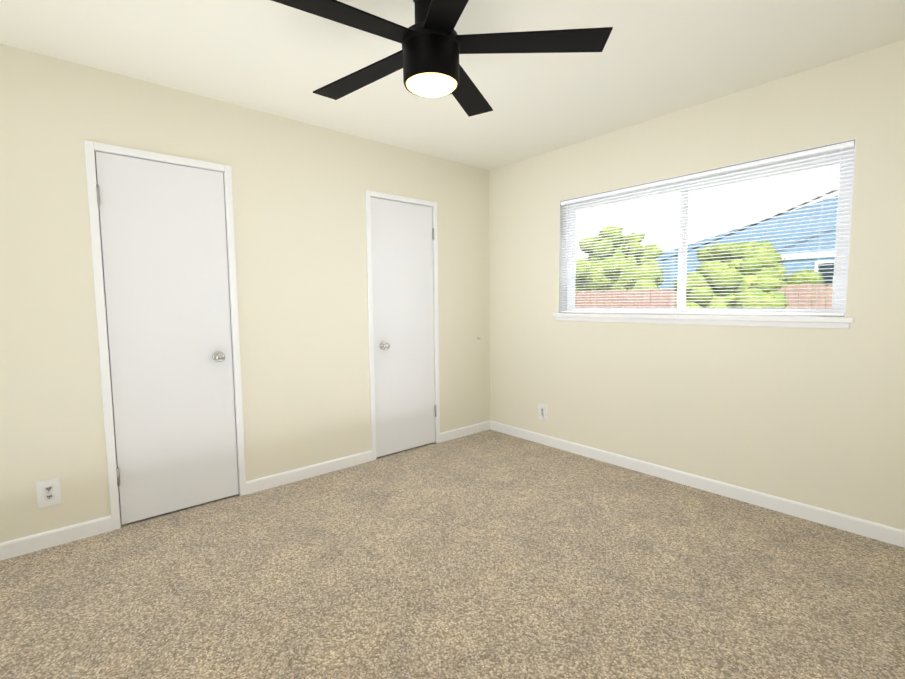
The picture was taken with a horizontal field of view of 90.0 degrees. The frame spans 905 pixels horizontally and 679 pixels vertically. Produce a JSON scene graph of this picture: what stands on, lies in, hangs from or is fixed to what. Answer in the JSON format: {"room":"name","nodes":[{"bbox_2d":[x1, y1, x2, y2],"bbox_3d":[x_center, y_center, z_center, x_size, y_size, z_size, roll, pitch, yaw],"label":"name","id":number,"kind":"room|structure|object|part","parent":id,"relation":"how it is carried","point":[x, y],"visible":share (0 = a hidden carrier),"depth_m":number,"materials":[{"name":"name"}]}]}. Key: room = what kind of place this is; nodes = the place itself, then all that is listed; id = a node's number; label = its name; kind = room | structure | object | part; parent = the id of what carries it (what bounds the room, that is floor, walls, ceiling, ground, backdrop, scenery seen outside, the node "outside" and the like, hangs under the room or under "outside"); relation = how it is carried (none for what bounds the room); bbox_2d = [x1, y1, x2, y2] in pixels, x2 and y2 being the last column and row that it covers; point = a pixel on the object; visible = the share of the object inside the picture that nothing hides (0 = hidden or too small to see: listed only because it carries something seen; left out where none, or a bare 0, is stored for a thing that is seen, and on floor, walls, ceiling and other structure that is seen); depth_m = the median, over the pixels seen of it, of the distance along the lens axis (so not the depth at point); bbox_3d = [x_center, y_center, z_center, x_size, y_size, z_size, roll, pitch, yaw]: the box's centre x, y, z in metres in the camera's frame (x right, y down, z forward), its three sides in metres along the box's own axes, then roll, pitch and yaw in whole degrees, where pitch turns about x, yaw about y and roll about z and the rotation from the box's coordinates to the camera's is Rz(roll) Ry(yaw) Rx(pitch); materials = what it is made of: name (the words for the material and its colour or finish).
{"room":"empty bedroom","nodes":[
{"label":"empty bedroom","id":0,"kind":"room"},
{"bbox_2d":[0,44,489,542],"bbox_3d":[-1.293,-0.228,2.987,4.210,2.440,0.160,-5,6,-41],"label":"wall","id":1,"kind":"structure","parent":0,"point":[299,188],"depth_m":2.86,"materials":[{"name":"beige paint"}]},
{"bbox_2d":[36,478,61,507],"bbox_3d":[-2.046,0.778,2.296,0.090,0.134,0.009,-5,6,-41],"label":"electrical outlet","id":2,"kind":"object","parent":1,"relation":"attached to","point":[48,492],"visible":1,"depth_m":2.29,"materials":[{"name":"white plastic"}]},
{"bbox_2d":[0,515,112,560],"bbox_3d":[-2.267,1.033,2.121,1.078,0.083,0.012,-5,6,-41],"label":"baseboard","id":3,"kind":"structure","parent":1,"relation":"attached to","point":[90,528],"depth_m":2.31,"materials":[{"name":"white wood"}]},
{"bbox_2d":[84,140,245,529],"bbox_3d":[-1.658,-0.012,2.678,0.698,2.066,0.172,-5,6,-41],"label":"door frame","id":4,"kind":"structure","parent":1,"relation":"attached to","point":[90,147],"depth_m":2.46,"materials":[{"name":"white wood"}]},
{"bbox_2d":[95,151,238,524],"bbox_3d":[-1.603,0.009,2.608,0.620,2.010,0.106,-5,6,-41],"label":"door","id":5,"kind":"structure","parent":1,"relation":"in","point":[164,249],"depth_m":2.60,"materials":[{"name":"white paint"}]},
{"bbox_3d":[-1.838,-0.001,2.417,0.015,1.614,0.015,-5,6,-41],"label":"door hinge hardware","id":6,"kind":"part","parent":5,"relation":"part of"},
{"bbox_3d":[-1.415,0.108,2.755,0.066,0.066,0.071,-5,6,-41],"label":"knob","id":7,"kind":"part","parent":5,"relation":"part of","materials":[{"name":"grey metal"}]},
{"bbox_2d":[246,450,372,494],"bbox_3d":[-0.981,0.932,3.228,0.934,0.083,0.012,-5,6,-41],"label":"baseboard","id":8,"kind":"structure","parent":1,"relation":"attached to","point":[252,486],"depth_m":3.18,"materials":[{"name":"white wood"}]},
{"bbox_2d":[365,190,439,459],"bbox_3d":[-0.432,-0.108,3.733,0.682,2.066,0.172,-5,6,-41],"label":"door frame","id":9,"kind":"structure","parent":1,"relation":"attached to","point":[368,193],"depth_m":3.54,"materials":[{"name":"white wood"}]},
{"bbox_2d":[370,197,436,456],"bbox_3d":[-0.369,-0.088,3.669,0.603,2.010,0.106,-5,6,-41],"label":"door","id":10,"kind":"structure","parent":1,"relation":"in","point":[402,274],"depth_m":3.66,"materials":[{"name":"white paint"}]},
{"bbox_3d":[-0.521,0.051,3.525,0.066,0.066,0.071,-5,6,-41],"label":"knob","id":11,"kind":"part","parent":10,"relation":"part of","materials":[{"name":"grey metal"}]},
{"bbox_3d":[-0.153,-0.134,3.866,0.015,1.614,0.015,-5,6,-41],"label":"door hinge hardware","id":12,"kind":"part","parent":10,"relation":"part of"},
{"bbox_2d":[440,421,487,442],"bbox_3d":[0.115,0.846,4.170,0.606,0.083,0.012,-5,6,-41],"label":"baseboard","id":13,"kind":"structure","parent":1,"relation":"attached to","point":[468,430],"depth_m":4.15,"materials":[{"name":"white wood"}]},
{"bbox_2d":[0,429,904,678],"bbox_3d":[-0.057,1.131,1.798,4.370,0.100,3.720,-5,6,-41],"label":"floor","id":14,"kind":"structure","parent":0,"point":[489,554],"depth_m":1.97,"materials":[{"name":"carpet"}]},
{"bbox_2d":[0,0,904,170],"bbox_3d":[-0.081,-1.401,1.593,4.370,0.100,3.720,-5,6,-41],"label":"ceiling","id":15,"kind":"structure","parent":0,"point":[653,59],"depth_m":2.24,"materials":[{"name":"white paint"}]},
{"bbox_2d":[271,0,612,116],"bbox_3d":[-0.108,-1.125,1.615,1.204,0.454,1.217,-5,6,-41],"label":"ceiling fan","id":16,"kind":"object","parent":15,"relation":"hanging from","point":[434,46],"visible":1,"depth_m":1.57,"materials":[{"name":"black metal"}]},
{"bbox_2d":[489,39,904,529],"bbox_3d":[1.524,-0.260,3.066,0.160,2.440,3.720,-5,6,-41],"label":"wall","id":17,"kind":"structure","parent":0,"point":[815,417],"depth_m":2.73,"materials":[{"name":"beige paint"}]},
{"bbox_2d":[538,403,546,420],"bbox_3d":[0.773,0.623,3.890,0.009,0.134,0.090,-5,6,-41],"label":"electrical outlet","id":18,"kind":"object","parent":17,"relation":"attached to","point":[542,411],"visible":1,"depth_m":3.88,"materials":[{"name":"white plastic"}]},
{"bbox_2d":[488,421,904,547],"bbox_3d":[1.457,0.918,3.120,0.012,0.083,3.360,-5,6,-41],"label":"baseboard","id":19,"kind":"structure","parent":17,"relation":"attached to","point":[895,536],"depth_m":2.81,"materials":[{"name":"white wood"}]},
{"bbox_2d":[553,313,853,328],"bbox_3d":[1.492,-0.138,3.064,0.155,0.062,1.867,-5,6,-41],"label":"window sill","id":20,"kind":"structure","parent":17,"relation":"attached to","point":[804,322],"depth_m":2.78,"materials":[{"name":"white wood"}]},
{"bbox_2d":[559,138,855,316],"bbox_3d":[1.510,-0.620,3.045,0.154,0.900,1.797,-5,6,-41],"label":"window","id":21,"kind":"structure","parent":17,"relation":"in","point":[836,308],"depth_m":2.91,"materials":[{"name":"white plastic"}]},
{"bbox_2d":[560,140,854,315],"bbox_3d":[1.470,-0.619,3.010,0.044,0.894,1.789,-5,6,-41],"label":"window blind","id":22,"kind":"object","parent":21,"relation":"attached to","point":[813,151],"visible":0.96,"depth_m":2.78,"materials":[{"name":"white plastic"}]},
{"label":"outside","id":23,"kind":"structure","parent":0,"visible":0},
{"bbox_3d":[23.131,-0.477,24.013,59.839,0.200,80.000,-5,6,-41],"label":"ground","id":24,"kind":"structure","parent":23,"visible":0},
{"bbox_2d":[575,226,663,291],"bbox_3d":[4.297,-1.189,11.937,1.454,3.511,2.862,-5,6,-41],"label":"tree","id":25,"kind":"object","parent":24,"relation":"on","point":[640,275],"depth_m":11.52,"materials":[{"name":"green plant"}]},
{"bbox_2d":[575,283,832,311],"bbox_3d":[4.558,0.157,5.989,0.108,1.782,21.000,-5,6,-41],"label":"fence","id":26,"kind":"object","parent":24,"relation":"on","point":[663,300],"depth_m":7.28,"materials":[{"name":"brown wood"}]},
{"bbox_2d":[674,258,788,308],"bbox_3d":[3.324,0.058,5.605,0.785,2.064,1.488,-5,6,-41],"label":"hedge","id":27,"kind":"object","parent":24,"relation":"on","point":[690,286],"depth_m":5.26,"materials":[{"name":"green plant"}]},
{"bbox_2d":[652,178,838,289],"bbox_3d":[13.142,-1.857,10.758,8.050,4.871,13.500,-5,6,-41],"label":"house","id":28,"kind":"structure","parent":24,"relation":"on","point":[689,266],"depth_m":10.69,"materials":[{"name":"blue"}]},
{"bbox_2d":[658,190,836,262],"bbox_3d":[6.365,-2.613,11.386,0.220,6.400,14.118,-5,6,-41],"label":"roof edge","id":29,"kind":"object","parent":28,"relation":"attached to","point":[753,224],"depth_m":10.56,"materials":[{"name":"black metal"}]},
{"bbox_2d":[697,241,826,301],"bbox_3d":[6.471,-0.672,9.431,1.467,2.845,3.251,-5,6,-41],"label":"tree","id":30,"kind":"object","parent":24,"relation":"on","point":[786,278],"depth_m":9.23,"materials":[{"name":"green plant"}]}
]}

